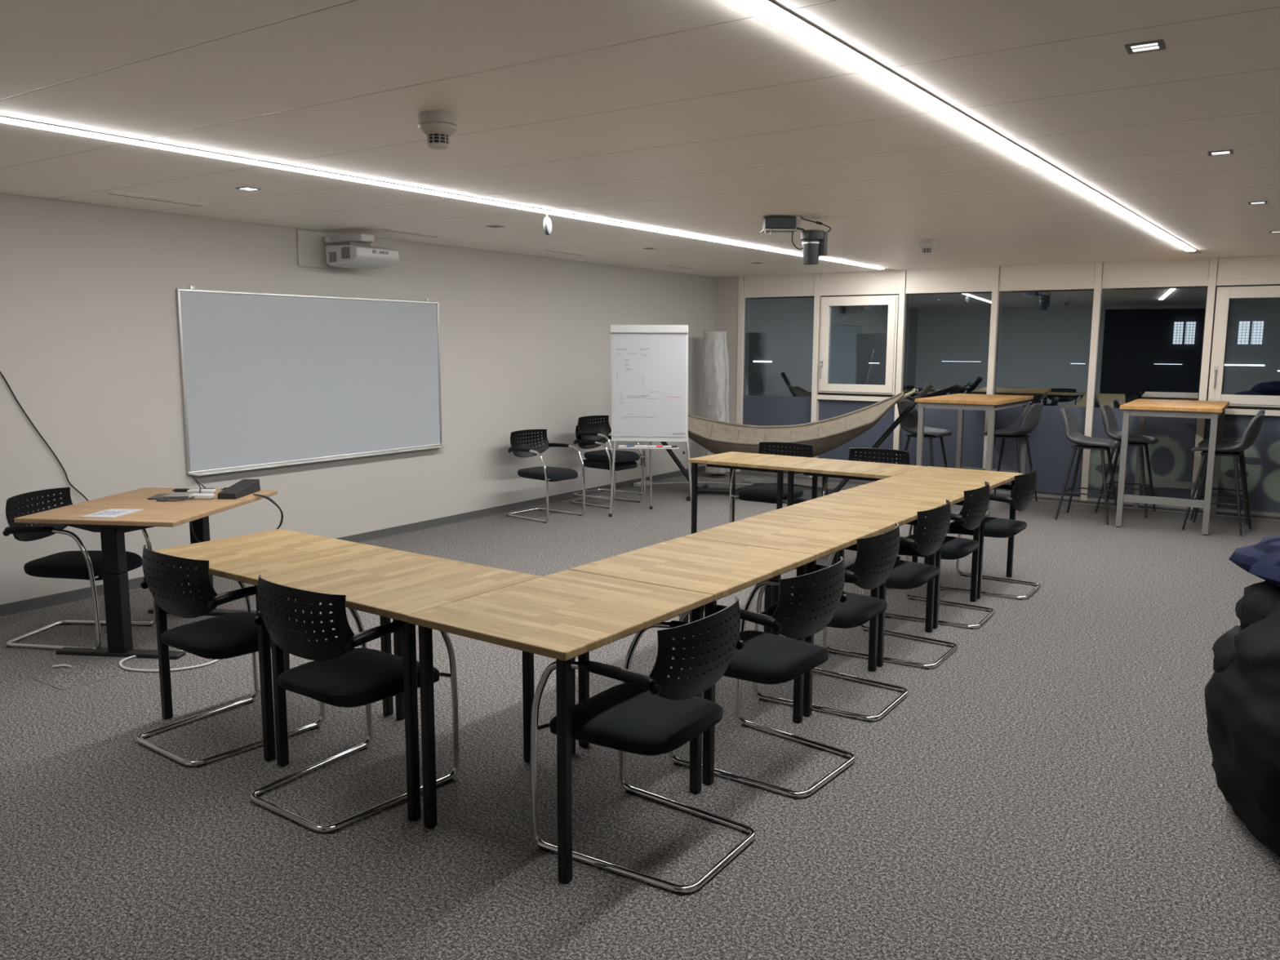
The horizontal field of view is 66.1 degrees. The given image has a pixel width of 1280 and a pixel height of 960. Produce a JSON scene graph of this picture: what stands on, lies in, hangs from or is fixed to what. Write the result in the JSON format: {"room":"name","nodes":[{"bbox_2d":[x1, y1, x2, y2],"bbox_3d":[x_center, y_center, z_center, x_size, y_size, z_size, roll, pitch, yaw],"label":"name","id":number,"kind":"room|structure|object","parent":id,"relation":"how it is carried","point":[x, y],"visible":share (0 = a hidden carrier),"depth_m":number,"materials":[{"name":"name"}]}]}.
{"room":"meeting room","nodes":[
{"label":"meeting room","id":0,"kind":"room"},
{"bbox_2d":[0,193,715,604],"bbox_3d":[-2.556,-0.682,7.708,0.200,2.472,12.936,5,9,33],"label":"wall","id":1,"kind":"structure","parent":0,"point":[90,348],"depth_m":7.24,"materials":[{"name":"paint"}]},
{"bbox_2d":[0,371,88,501],"bbox_3d":[-3.636,-0.061,5.952,0.042,1.534,0.708,6,10,37],"label":"cable","id":2,"kind":"object","parent":1,"relation":"attached to","point":[2,375],"visible":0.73,"depth_m":5.95,"materials":[{"name":"black plastic"}]},
{"bbox_2d":[175,285,446,475],"bbox_3d":[-2.410,-0.799,7.651,0.083,1.288,2.410,5,9,33],"label":"whiteboard","id":3,"kind":"object","parent":1,"relation":"attached to","point":[268,380],"visible":1,"depth_m":7.47,"materials":[{"name":"grey ceramic"}]},
{"bbox_2d":[192,445,446,475],"bbox_3d":[-2.397,-0.165,7.740,0.059,0.008,2.370,5,9,33],"label":"tray","id":4,"kind":"object","parent":3,"relation":"on","point":[244,467],"depth_m":7.55,"materials":[{"name":"silver metal"}]},
{"bbox_2d":[297,229,399,269],"bbox_3d":[-2.202,-1.748,7.469,0.482,0.272,0.585,5,9,33],"label":"projector","id":5,"kind":"object","parent":1,"relation":"attached to","point":[347,251],"visible":1,"depth_m":7.41,"materials":[{"name":"grey plastic"}]},
{"bbox_2d":[328,251,336,262],"bbox_3d":[-2.307,-1.675,7.397,0.079,0.075,0.004,5,9,33],"label":"vent grille","id":6,"kind":"object","parent":5,"relation":"attached to","point":[332,255],"depth_m":7.40,"materials":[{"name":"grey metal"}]},
{"bbox_2d":[341,246,350,258],"bbox_3d":[-2.185,-1.688,7.313,0.091,0.085,0.004,5,9,33],"label":"vent grille","id":7,"kind":"object","parent":5,"relation":"attached to","point":[345,251],"depth_m":7.31,"materials":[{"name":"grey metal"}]},
{"bbox_2d":[0,465,706,618],"bbox_3d":[-2.515,0.522,7.749,0.014,0.075,12.380,5,9,33],"label":"baseboard","id":8,"kind":"structure","parent":1,"relation":"attached to","point":[31,604],"depth_m":8.46,"materials":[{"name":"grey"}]},
{"bbox_2d":[0,390,1279,959],"bbox_3d":[5.782,-1.046,20.038,80.000,0.120,42.600,5,9,33],"label":"floor","id":9,"kind":"structure","parent":0,"point":[1046,789],"depth_m":3.56,"materials":[{"name":"carpet"}]},
{"bbox_2d":[51,664,71,667],"bbox_3d":[-2.906,0.936,4.955,0.102,0.012,0.031,0,8,-1],"label":"cable","id":10,"kind":"object","parent":9,"relation":"on","point":[56,665],"visible":1,"depth_m":4.95,"materials":[{"name":"grey plastic"}]},
{"bbox_2d":[2,487,155,649],"bbox_3d":[-3.105,0.472,5.420,0.592,0.808,0.564,1,8,6],"label":"chair","id":11,"kind":"object","parent":9,"relation":"on","point":[83,564],"visible":0.74,"depth_m":5.29,"materials":[{"name":"black plastic"}]},
{"bbox_2d":[27,657,134,690],"bbox_3d":[-2.756,0.955,4.867,0.350,0.004,0.350,6,10,34],"label":"lid","id":12,"kind":"object","parent":9,"relation":"on","point":[64,678],"visible":1,"depth_m":4.85,"materials":[{"name":"carpet"}]},
{"bbox_2d":[13,487,277,658],"bbox_3d":[-2.676,0.495,5.507,0.856,0.742,1.090,1,8,6],"label":"wooden desk","id":13,"kind":"object","parent":9,"relation":"on","point":[154,513],"visible":0.79,"depth_m":5.12,"materials":[{"name":"brown wood"}]},
{"bbox_2d":[80,508,142,518],"bbox_3d":[-2.740,0.172,5.109,0.180,0.006,0.250,1,8,5],"label":"paper card","id":14,"kind":"object","parent":13,"relation":"on","point":[111,513],"visible":1,"depth_m":5.10,"materials":[{"name":"grey paper"}]},
{"bbox_2d":[146,492,203,499],"bbox_3d":[-2.668,0.091,5.662,0.260,0.016,0.170,-1,8,-8],"label":"tablet","id":15,"kind":"object","parent":13,"relation":"on","point":[173,495],"visible":0.77,"depth_m":5.61,"materials":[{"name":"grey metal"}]},
{"bbox_2d":[155,476,205,502],"bbox_3d":[-2.599,0.050,5.683,0.177,0.092,0.400,1,8,7],"label":"cable","id":16,"kind":"object","parent":13,"relation":"on","point":[197,482],"visible":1,"depth_m":5.54,"materials":[{"name":"black plastic"}]},
{"bbox_2d":[172,488,189,492],"bbox_3d":[-2.738,0.061,5.864,0.095,0.018,0.026,0,8,-1],"label":"plug","id":17,"kind":"object","parent":13,"relation":"on","point":[177,490],"visible":0.92,"depth_m":5.85,"materials":[{"name":"black plastic"}]},
{"bbox_2d":[186,488,216,493],"bbox_3d":[-2.585,0.068,5.803,0.150,0.024,0.060,-1,8,-6],"label":"adapter","id":18,"kind":"object","parent":13,"relation":"on","point":[204,491],"visible":0.75,"depth_m":5.78,"materials":[{"name":"grey plastic"}]},
{"bbox_2d":[188,493,215,499],"bbox_3d":[-2.495,0.093,5.606,0.130,0.028,0.060,0,8,1],"label":"adapter","id":19,"kind":"object","parent":13,"relation":"on","point":[197,495],"visible":0.91,"depth_m":5.58,"materials":[{"name":"grey plastic"}]},
{"bbox_2d":[189,493,283,542],"bbox_3d":[-2.365,0.264,5.759,0.582,0.380,0.083,1,8,9],"label":"hanging cable","id":20,"kind":"object","parent":13,"relation":"hanging from","point":[260,495],"visible":0.51,"depth_m":5.72,"materials":[{"name":"black plastic"}]},
{"bbox_2d":[217,479,260,499],"bbox_3d":[-2.343,0.052,5.757,0.109,0.070,0.342,0,8,2],"label":"black speakerbar","id":21,"kind":"object","parent":13,"relation":"on","point":[243,487],"visible":1,"depth_m":5.72,"materials":[{"name":"black plastic"}]},
{"bbox_2d":[118,650,219,671],"bbox_3d":[-2.402,0.918,5.095,0.477,0.015,0.448,2,8,14],"label":"cable","id":22,"kind":"object","parent":9,"relation":"on","point":[121,665],"visible":0.55,"depth_m":4.93,"materials":[{"name":"grey plastic"}]},
{"bbox_2d":[136,544,325,768],"bbox_3d":[-1.727,0.661,4.088,0.564,0.808,0.592,6,10,36],"label":"chair","id":23,"kind":"object","parent":9,"relation":"on","point":[234,634],"visible":0.8,"depth_m":3.90,"materials":[{"name":"black plastic"}]},
{"bbox_2d":[152,528,395,761],"bbox_3d":[-1.585,0.670,4.272,0.828,0.740,0.676,6,10,35],"label":"meeting table","id":24,"kind":"object","parent":9,"relation":"on","point":[273,553],"visible":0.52,"depth_m":4.19,"materials":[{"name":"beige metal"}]},
{"bbox_2d":[249,574,459,834],"bbox_3d":[-1.060,0.734,3.580,0.564,0.808,0.592,6,10,35],"label":"chair","id":25,"kind":"object","parent":9,"relation":"on","point":[340,674],"visible":0.93,"depth_m":3.41,"materials":[{"name":"black plastic"}]},
{"bbox_2d":[263,550,542,821],"bbox_3d":[-0.909,0.739,3.797,0.828,0.740,0.676,6,10,35],"label":"meeting table","id":26,"kind":"object","parent":9,"relation":"on","point":[395,584],"visible":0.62,"depth_m":3.71,"materials":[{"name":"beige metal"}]},
{"bbox_2d":[506,429,585,523],"bbox_3d":[-0.911,-0.057,9.307,0.592,0.808,0.564,6,10,37],"label":"chair","id":27,"kind":"object","parent":9,"relation":"on","point":[544,473],"visible":1,"depth_m":9.32,"materials":[{"name":"black plastic"}]},
{"bbox_2d":[407,569,713,884],"bbox_3d":[-0.253,0.793,3.424,0.676,0.740,0.828,6,10,35],"label":"meeting table","id":28,"kind":"object","parent":9,"relation":"on","point":[565,615],"visible":0.97,"depth_m":3.25,"materials":[{"name":"brown wood"}]},
{"bbox_2d":[571,424,643,508],"bbox_3d":[-0.354,-0.164,10.094,0.592,0.808,0.564,6,10,36],"label":"chair","id":29,"kind":"object","parent":9,"relation":"on","point":[583,443],"visible":0.68,"depth_m":9.97,"materials":[{"name":"black plastic"}]},
{"bbox_2d":[573,415,645,500],"bbox_3d":[-0.329,-0.241,10.067,0.592,0.808,0.564,6,10,36],"label":"chair","id":30,"kind":"object","parent":29,"relation":"on","point":[593,433],"visible":0.84,"depth_m":10.06,"materials":[{"name":"black plastic"}]},
{"bbox_2d":[633,480,649,487],"bbox_3d":[0.034,0.045,11.379,0.090,0.045,0.260,5,9,33],"label":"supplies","id":31,"kind":"object","parent":9,"relation":"on","point":[647,482],"visible":0.74,"depth_m":11.29,"materials":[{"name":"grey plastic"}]},
{"bbox_2d":[529,595,755,896],"bbox_3d":[0.033,0.789,3.206,0.592,0.808,0.564,5,9,33],"label":"chair","id":32,"kind":"object","parent":9,"relation":"on","point":[656,713],"visible":0.98,"depth_m":3.07,"materials":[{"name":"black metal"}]},
{"bbox_2d":[608,324,691,516],"bbox_3d":[0.126,-0.569,9.416,0.809,1.800,0.507,1,8,3],"label":"flipchart","id":33,"kind":"object","parent":9,"relation":"on","point":[649,363],"visible":0.98,"depth_m":9.21,"materials":[{"name":"white paper"}]},
{"bbox_2d":[618,444,631,447],"bbox_3d":[-0.139,-0.316,9.233,0.122,0.023,0.024,1,8,3],"label":"marker pen","id":34,"kind":"object","parent":33,"relation":"on","point":[620,446],"visible":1,"depth_m":9.22,"materials":[{"name":"grey plastic"}]},
{"bbox_2d":[634,444,647,447],"bbox_3d":[0.011,-0.315,9.224,0.122,0.023,0.024,1,8,3],"label":"marker pen","id":35,"kind":"object","parent":33,"relation":"on","point":[635,446],"visible":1,"depth_m":9.22,"materials":[{"name":"grey plastic"}]},
{"bbox_2d":[617,446,679,448],"bbox_3d":[0.081,-0.304,9.244,0.570,0.013,0.089,1,8,3],"label":"tray","id":36,"kind":"object","parent":33,"relation":"on","point":[633,447],"depth_m":9.20,"materials":[{"name":"grey plastic"}]},
{"bbox_2d":[648,445,661,447],"bbox_3d":[0.141,-0.313,9.216,0.122,0.023,0.024,1,8,3],"label":"marker pen","id":37,"kind":"object","parent":33,"relation":"on","point":[648,446],"visible":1,"depth_m":9.21,"materials":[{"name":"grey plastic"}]},
{"bbox_2d":[662,445,676,447],"bbox_3d":[0.281,-0.311,9.208,0.133,0.023,0.024,1,8,3],"label":"marker pen","id":38,"kind":"object","parent":33,"relation":"on","point":[663,446],"visible":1,"depth_m":9.20,"materials":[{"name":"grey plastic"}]},
{"bbox_2d":[568,536,814,785],"bbox_3d":[0.230,0.702,4.098,0.676,0.740,0.828,6,10,35],"label":"meeting table","id":39,"kind":"object","parent":9,"relation":"on","point":[721,570],"visible":0.68,"depth_m":3.97,"materials":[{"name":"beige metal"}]},
{"bbox_2d":[702,331,729,477],"bbox_3d":[0.947,-0.925,12.086,0.352,1.780,0.297,5,9,33],"label":"floor lamp","id":40,"kind":"object","parent":9,"relation":"on","point":[715,352],"visible":0.64,"depth_m":11.95,"materials":[{"name":"white paper"}]},
{"bbox_2d":[652,481,844,491],"bbox_3d":[1.574,0.086,11.238,2.961,0.014,0.323,2,8,16],"label":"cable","id":41,"kind":"object","parent":9,"relation":"on","point":[697,482],"visible":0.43,"depth_m":11.55,"materials":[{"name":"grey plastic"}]},
{"bbox_2d":[742,478,765,483],"bbox_3d":[1.362,0.004,11.751,0.290,0.036,0.290,5,9,33],"label":"disc","id":42,"kind":"object","parent":9,"relation":"on","point":[744,480],"visible":0.98,"depth_m":11.66,"materials":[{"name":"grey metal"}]},
{"bbox_2d":[687,451,822,533],"bbox_3d":[0.901,0.200,7.749,0.828,0.740,0.676,6,10,35],"label":"meeting table","id":43,"kind":"object","parent":9,"relation":"on","point":[731,460],"visible":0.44,"depth_m":7.66,"materials":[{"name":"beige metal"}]},
{"bbox_2d":[667,556,855,799],"bbox_3d":[0.497,0.704,3.835,0.592,0.808,0.564,6,10,37],"label":"chair","id":44,"kind":"object","parent":9,"relation":"on","point":[765,658],"visible":0.8,"depth_m":3.67,"materials":[{"name":"black plastic"}]},
{"bbox_2d":[728,441,813,523],"bbox_3d":[1.111,0.113,8.132,0.564,0.808,0.592,5,9,33],"label":"chair","id":45,"kind":"object","parent":9,"relation":"on","point":[762,493],"visible":0.44,"depth_m":8.07,"materials":[{"name":"black plastic"}]},
{"bbox_2d":[683,511,888,716],"bbox_3d":[0.713,0.610,4.772,0.676,0.740,0.828,6,10,35],"label":"meeting table","id":46,"kind":"object","parent":9,"relation":"on","point":[820,537],"visible":0.49,"depth_m":4.69,"materials":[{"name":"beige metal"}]},
{"bbox_2d":[734,483,836,503],"bbox_3d":[1.568,0.134,10.276,1.185,0.183,0.392,3,8,22],"label":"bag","id":47,"kind":"object","parent":9,"relation":"on","point":[807,490],"visible":0.25,"depth_m":10.10,"materials":[{"name":"black fabric"}]},
{"bbox_2d":[660,382,933,501],"bbox_3d":[1.380,-0.435,10.507,3.314,1.245,1.002,2,8,13],"label":"stand","id":48,"kind":"object","parent":9,"relation":"on","point":[927,388],"visible":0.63,"depth_m":10.32,"materials":[{"name":"black metal"}]},
{"bbox_2d":[688,388,918,457],"bbox_3d":[1.405,-0.583,10.523,2.992,0.833,0.839,2,8,15],"label":"hammock","id":49,"kind":"object","parent":48,"relation":"hanging from","point":[717,437],"visible":0.63,"depth_m":10.64,"materials":[{"name":"beige fabric"}]},
{"bbox_2d":[808,272,821,477],"bbox_3d":[2.168,-1.258,12.007,0.066,2.472,0.190,5,9,33],"label":"trim","id":50,"kind":"structure","parent":9,"relation":"on","point":[815,402],"depth_m":11.88,"materials":[{"name":"beige paint"}]},
{"bbox_2d":[752,522,908,722],"bbox_3d":[0.910,0.606,4.557,0.592,0.808,0.564,5,9,33],"label":"chair","id":51,"kind":"object","parent":9,"relation":"on","point":[857,610],"visible":0.59,"depth_m":4.37,"materials":[{"name":"black plastic"}]},
{"bbox_2d":[783,458,926,562],"bbox_3d":[1.579,0.268,7.273,0.829,0.740,0.676,6,10,35],"label":"meeting table","id":52,"kind":"object","parent":9,"relation":"on","point":[829,468],"visible":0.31,"depth_m":7.16,"materials":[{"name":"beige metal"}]},
{"bbox_2d":[768,493,943,666],"bbox_3d":[1.195,0.519,5.447,0.676,0.740,0.828,6,10,35],"label":"meeting table","id":53,"kind":"object","parent":9,"relation":"on","point":[849,508],"visible":0.49,"depth_m":5.33,"materials":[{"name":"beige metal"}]},
{"bbox_2d":[817,288,899,482],"bbox_3d":[2.575,-1.108,11.695,0.978,2.262,0.203,5,9,33],"label":"window","id":54,"kind":"structure","parent":9,"relation":"on","point":[835,400],"depth_m":11.69,"materials":[{"name":"beige paint"}]},
{"bbox_2d":[822,448,909,496],"bbox_3d":[1.784,0.177,7.686,0.564,0.808,0.592,5,9,33],"label":"chair","id":55,"kind":"object","parent":9,"relation":"on","point":[904,454],"visible":0.25,"depth_m":7.83,"materials":[{"name":"black plastic"}]},
{"bbox_2d":[822,499,957,669],"bbox_3d":[1.365,0.511,5.257,0.592,0.808,0.564,5,9,33],"label":"chair","id":56,"kind":"object","parent":9,"relation":"on","point":[904,575],"visible":0.64,"depth_m":5.06,"materials":[{"name":"black plastic"}]},
{"bbox_2d":[893,269,910,463],"bbox_3d":[3.035,-1.175,11.432,0.066,2.472,0.190,5,9,33],"label":"trim","id":57,"kind":"structure","parent":9,"relation":"on","point":[902,295],"depth_m":11.32,"materials":[{"name":"beige paint"}]},
{"bbox_2d":[835,478,982,629],"bbox_3d":[1.678,0.427,6.121,0.676,0.740,0.828,6,10,35],"label":"meeting table","id":58,"kind":"object","parent":9,"relation":"on","point":[887,488],"visible":0.36,"depth_m":6.05,"materials":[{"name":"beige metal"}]},
{"bbox_2d":[897,400,951,467],"bbox_3d":[2.971,-0.306,10.354,0.515,1.048,0.487,7,10,39],"label":"bar stool","id":59,"kind":"object","parent":9,"relation":"on","point":[909,424],"visible":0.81,"depth_m":10.33,"materials":[{"name":"black plastic"}]},
{"bbox_2d":[884,481,995,629],"bbox_3d":[1.824,0.416,5.960,0.592,0.808,0.564,5,9,32],"label":"chair","id":60,"kind":"object","parent":9,"relation":"on","point":[953,548],"visible":0.66,"depth_m":5.77,"materials":[{"name":"black plastic"}]},
{"bbox_2d":[900,285,991,468],"bbox_3d":[3.454,-1.029,11.150,0.965,2.262,0.140,5,9,33],"label":"window","id":61,"kind":"structure","parent":9,"relation":"on","point":[974,423],"depth_m":11.16,"materials":[{"name":"beige paint"}]},
{"bbox_2d":[886,466,1022,599],"bbox_3d":[2.161,0.336,6.795,0.676,0.740,0.828,6,10,35],"label":"meeting table","id":62,"kind":"object","parent":9,"relation":"on","point":[928,473],"visible":0.43,"depth_m":6.71,"materials":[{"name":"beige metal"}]},
{"bbox_2d":[915,393,1033,515],"bbox_3d":[3.424,-0.298,10.107,0.790,1.100,1.360,6,10,35],"label":"bar table","id":63,"kind":"object","parent":9,"relation":"on","point":[962,402],"visible":0.57,"depth_m":9.73,"materials":[{"name":"brown wood"}]},
{"bbox_2d":[939,467,1040,599],"bbox_3d":[2.368,0.327,6.618,0.592,0.808,0.564,5,9,33],"label":"chair","id":64,"kind":"object","parent":9,"relation":"on","point":[997,527],"visible":0.67,"depth_m":6.43,"materials":[{"name":"black plastic"}]},
{"bbox_2d":[982,266,1002,468],"bbox_3d":[3.890,-1.094,10.864,0.066,2.472,0.190,5,9,33],"label":"trim","id":65,"kind":"structure","parent":9,"relation":"on","point":[996,269],"depth_m":10.73,"materials":[{"name":"beige paint"}]},
{"bbox_2d":[984,402,1043,501],"bbox_3d":[3.877,-0.288,10.250,0.515,1.048,0.487,7,10,39],"label":"bar stool","id":66,"kind":"object","parent":9,"relation":"on","point":[1030,420],"visible":0.85,"depth_m":10.05,"materials":[{"name":"black plastic"}]},
{"bbox_2d":[747,287,1279,402],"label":"window","id":67,"kind":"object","parent":9,"relation":"on","point":[1151,340],"visible":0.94,"depth_m":29.53,"materials":[{"name":"grey"}]},
{"bbox_2d":[991,283,1094,500],"bbox_3d":[4.305,-0.948,10.585,0.956,2.262,0.140,5,9,33],"label":"window","id":68,"kind":"structure","parent":9,"relation":"on","point":[1051,451],"depth_m":10.62,"materials":[{"name":"beige paint"}]},
{"bbox_2d":[1054,406,1120,524],"bbox_3d":[4.222,-0.152,9.278,0.515,1.048,0.487,6,10,35],"label":"bar stool","id":69,"kind":"object","parent":9,"relation":"on","point":[1070,424],"visible":1,"depth_m":9.24,"materials":[{"name":"black plastic"}]},
{"bbox_2d":[1080,262,1103,501],"bbox_3d":[4.739,-1.013,10.301,0.066,2.472,0.190,5,9,33],"label":"trim","id":70,"kind":"structure","parent":9,"relation":"on","point":[1099,265],"depth_m":10.21,"materials":[{"name":"beige paint"}]},
{"bbox_2d":[1094,404,1158,517],"bbox_3d":[4.774,-0.203,9.658,0.515,1.048,0.487,6,10,35],"label":"bar stool","id":71,"kind":"object","parent":9,"relation":"on","point":[1108,419],"visible":0.88,"depth_m":9.62,"materials":[{"name":"black plastic"}]},
{"bbox_2d":[1087,280,1208,509],"bbox_3d":[5.153,-0.867,10.023,0.954,2.262,0.140,5,9,33],"label":"window","id":72,"kind":"structure","parent":9,"relation":"on","point":[1171,458],"depth_m":10.02,"materials":[{"name":"beige paint"}]},
{"bbox_2d":[1115,398,1229,535],"bbox_3d":[4.964,-0.165,9.181,0.790,1.100,1.360,5,9,32],"label":"bar table","id":73,"kind":"object","parent":9,"relation":"on","point":[1215,411],"visible":1,"depth_m":8.78,"materials":[{"name":"brown wood"}]},
{"bbox_2d":[1190,257,1217,510],"bbox_3d":[5.585,-0.932,9.740,0.066,2.472,0.190,5,9,33],"label":"trim","id":74,"kind":"structure","parent":9,"relation":"on","point":[1211,288],"depth_m":9.62,"materials":[{"name":"beige paint"}]},
{"bbox_2d":[1182,413,1264,536],"bbox_3d":[5.191,-0.074,8.741,0.515,1.048,0.487,7,10,39],"label":"bar stool","id":75,"kind":"object","parent":9,"relation":"on","point":[1251,432],"visible":0.97,"depth_m":8.61,"materials":[{"name":"black plastic"}]},
{"bbox_2d":[1190,408,1265,524],"bbox_3d":[5.537,-0.146,9.270,0.515,1.048,0.487,5,9,33],"label":"bar stool","id":76,"kind":"object","parent":9,"relation":"on","point":[1235,440],"visible":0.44,"depth_m":9.24,"materials":[{"name":"black"}]},
{"bbox_2d":[1198,277,1279,516],"bbox_3d":[5.983,-0.782,9.434,0.957,2.262,0.203,5,9,33],"label":"window","id":77,"kind":"structure","parent":9,"relation":"on","point":[1262,459],"depth_m":9.53,"materials":[{"name":"beige paint"}]},
{"bbox_2d":[1204,580,1279,857],"bbox_3d":[2.511,0.804,3.197,1.187,0.800,1.440,5,9,33],"label":"beanbag","id":78,"kind":"object","parent":9,"relation":"on","point":[1242,692],"visible":0.98,"depth_m":3.24,"materials":[{"name":"fabric"}]},
{"bbox_2d":[1229,533,1279,586],"bbox_3d":[2.682,0.263,3.508,0.938,0.404,0.814,0,8,1],"label":"beanbag","id":79,"kind":"object","parent":78,"relation":"on","point":[1261,559],"visible":1,"depth_m":3.60,"materials":[{"name":"fabric"}]},
{"bbox_2d":[0,0,1279,276],"bbox_3d":[1.436,-1.600,4.883,9.800,0.150,12.936,5,9,33],"label":"ceiling","id":80,"kind":"structure","parent":0,"point":[706,118],"depth_m":3.74,"materials":[{"name":"paint"}]},
{"bbox_2d":[100,191,217,207],"bbox_3d":[-2.866,-1.679,5.890,0.140,0.006,0.660,5,9,30],"label":"ceiling vent","id":81,"kind":"object","parent":80,"relation":"in","point":[112,193],"visible":1,"depth_m":5.86,"materials":[{"name":"metal"}]},
{"bbox_2d":[235,186,261,191],"bbox_3d":[-2.175,-1.618,5.467,0.096,0.006,0.096,5,9,32],"label":"recessed light","id":82,"kind":"object","parent":80,"relation":"in","point":[248,188],"visible":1,"depth_m":5.46,"materials":[{"name":"grey metal"}]},
{"bbox_2d":[377,228,450,238],"bbox_3d":[-1.745,-1.920,7.663,0.140,0.006,0.660,5,9,30],"label":"ceiling vent","id":83,"kind":"object","parent":80,"relation":"in","point":[384,229],"visible":1,"depth_m":7.63,"materials":[{"name":"metal"}]},
{"bbox_2d":[417,110,457,149],"bbox_3d":[-0.759,-1.308,3.695,0.148,0.121,0.148,5,9,33],"label":"smoke detector","id":84,"kind":"object","parent":80,"relation":"attached to","point":[437,126],"visible":1,"depth_m":3.65,"materials":[{"name":"grey plastic"}]},
{"bbox_2d":[0,115,895,271],"bbox_3d":[0.100,-1.866,7.339,0.090,0.014,9.693,6,10,35],"label":"recessed light","id":85,"kind":"object","parent":80,"relation":"in","point":[3,119],"visible":1,"depth_m":5.01,"materials":[{"name":"grey plastic"}]},
{"bbox_2d":[542,213,551,235],"bbox_3d":[-0.605,-1.671,6.415,0.040,0.145,0.116,2,8,14],"label":"disc","id":86,"kind":"object","parent":85,"relation":"hanging from","point":[547,224],"visible":0.96,"depth_m":6.39,"materials":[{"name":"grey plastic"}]},
{"bbox_2d":[486,225,504,227],"bbox_3d":[-1.054,-1.851,7.180,0.096,0.006,0.096,5,9,32],"label":"recessed light","id":87,"kind":"object","parent":80,"relation":"in","point":[491,226],"visible":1,"depth_m":7.18,"materials":[{"name":"grey metal"}]},
{"bbox_2d":[542,248,594,255],"bbox_3d":[-0.668,-2.134,9.237,0.140,0.006,0.660,5,9,30],"label":"ceiling vent","id":88,"kind":"object","parent":80,"relation":"in","point":[553,250],"visible":1,"depth_m":9.22,"materials":[{"name":"metal"}]},
{"bbox_2d":[666,264,702,269],"bbox_3d":[0.504,-2.356,10.881,0.140,0.006,0.660,5,9,30],"label":"ceiling vent","id":89,"kind":"object","parent":80,"relation":"in","point":[675,265],"visible":1,"depth_m":10.82,"materials":[{"name":"metal"}]},
{"bbox_2d":[760,216,831,264],"bbox_3d":[1.051,-1.611,6.616,0.483,0.312,0.182,-1,8,-7],"label":"ceiling spotlight","id":90,"kind":"object","parent":80,"relation":"hanging from","point":[815,242],"visible":1,"depth_m":6.58,"materials":[{"name":"grey metal"}]},
{"bbox_2d":[917,238,936,254],"bbox_3d":[2.319,-1.886,7.967,0.148,0.121,0.148,5,9,33],"label":"smoke detector","id":91,"kind":"object","parent":80,"relation":"attached to","point":[926,245],"visible":1,"depth_m":7.92,"materials":[{"name":"grey plastic"}]},
{"bbox_2d":[723,0,1201,253],"bbox_3d":[2.566,-1.613,5.577,0.091,0.014,8.686,6,10,36],"label":"recessed light","id":92,"kind":"object","parent":80,"relation":"in","point":[767,11],"visible":1,"depth_m":3.31,"materials":[{"name":"grey plastic"}]},
{"bbox_2d":[1124,39,1165,54],"bbox_3d":[1.442,-1.237,2.811,0.096,0.006,0.096,5,9,32],"label":"recessed light","id":93,"kind":"object","parent":80,"relation":"in","point":[1156,45],"visible":1,"depth_m":2.81,"materials":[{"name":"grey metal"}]},
{"bbox_2d":[1207,149,1233,155],"bbox_3d":[2.563,-1.445,4.345,0.096,0.006,0.096,5,9,32],"label":"recessed light","id":94,"kind":"object","parent":80,"relation":"in","point":[1230,151],"visible":1,"depth_m":4.34,"materials":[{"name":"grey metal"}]},
{"bbox_2d":[1248,200,1267,204],"bbox_3d":[3.674,-1.649,5.852,0.096,0.006,0.096,5,9,32],"label":"recessed light","id":95,"kind":"object","parent":80,"relation":"in","point":[1262,202],"visible":1,"depth_m":5.85,"materials":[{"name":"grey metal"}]},
{"bbox_2d":[714,275,738,423],"bbox_3d":[1.178,-1.364,12.742,0.345,2.472,0.300,5,9,33],"label":"wall","id":96,"kind":"structure","parent":0,"point":[726,288],"depth_m":12.52,"materials":[{"name":"grey paint"}]},
{"bbox_2d":[735,275,750,471],"bbox_3d":[1.312,-1.340,12.575,0.066,2.472,0.190,5,9,33],"label":"trim","id":97,"kind":"structure","parent":96,"relation":"attached to","point":[741,300],"depth_m":12.48,"materials":[{"name":"beige paint"}]},
{"bbox_2d":[740,291,814,477],"bbox_3d":[1.731,-1.194,12.293,0.965,2.262,0.140,5,9,33],"label":"window","id":98,"kind":"structure","parent":96,"relation":"in","point":[762,411],"depth_m":12.34,"materials":[{"name":"beige paint"}]},
{"bbox_2d":[735,471,1279,520],"bbox_3d":[4.938,0.261,10.102,9.040,0.004,0.220,5,9,33],"label":"trim","id":99,"kind":"structure","parent":96,"relation":"attached to","point":[740,473],"depth_m":10.28,"materials":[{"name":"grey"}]},
{"bbox_2d":[743,254,1279,293],"bbox_3d":[5.057,-2.101,9.925,8.948,0.210,0.132,5,9,33],"label":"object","id":100,"kind":"structure","parent":96,"relation":"attached to","point":[1260,266],"depth_m":10.45,"materials":[{"name":"beige paint"}]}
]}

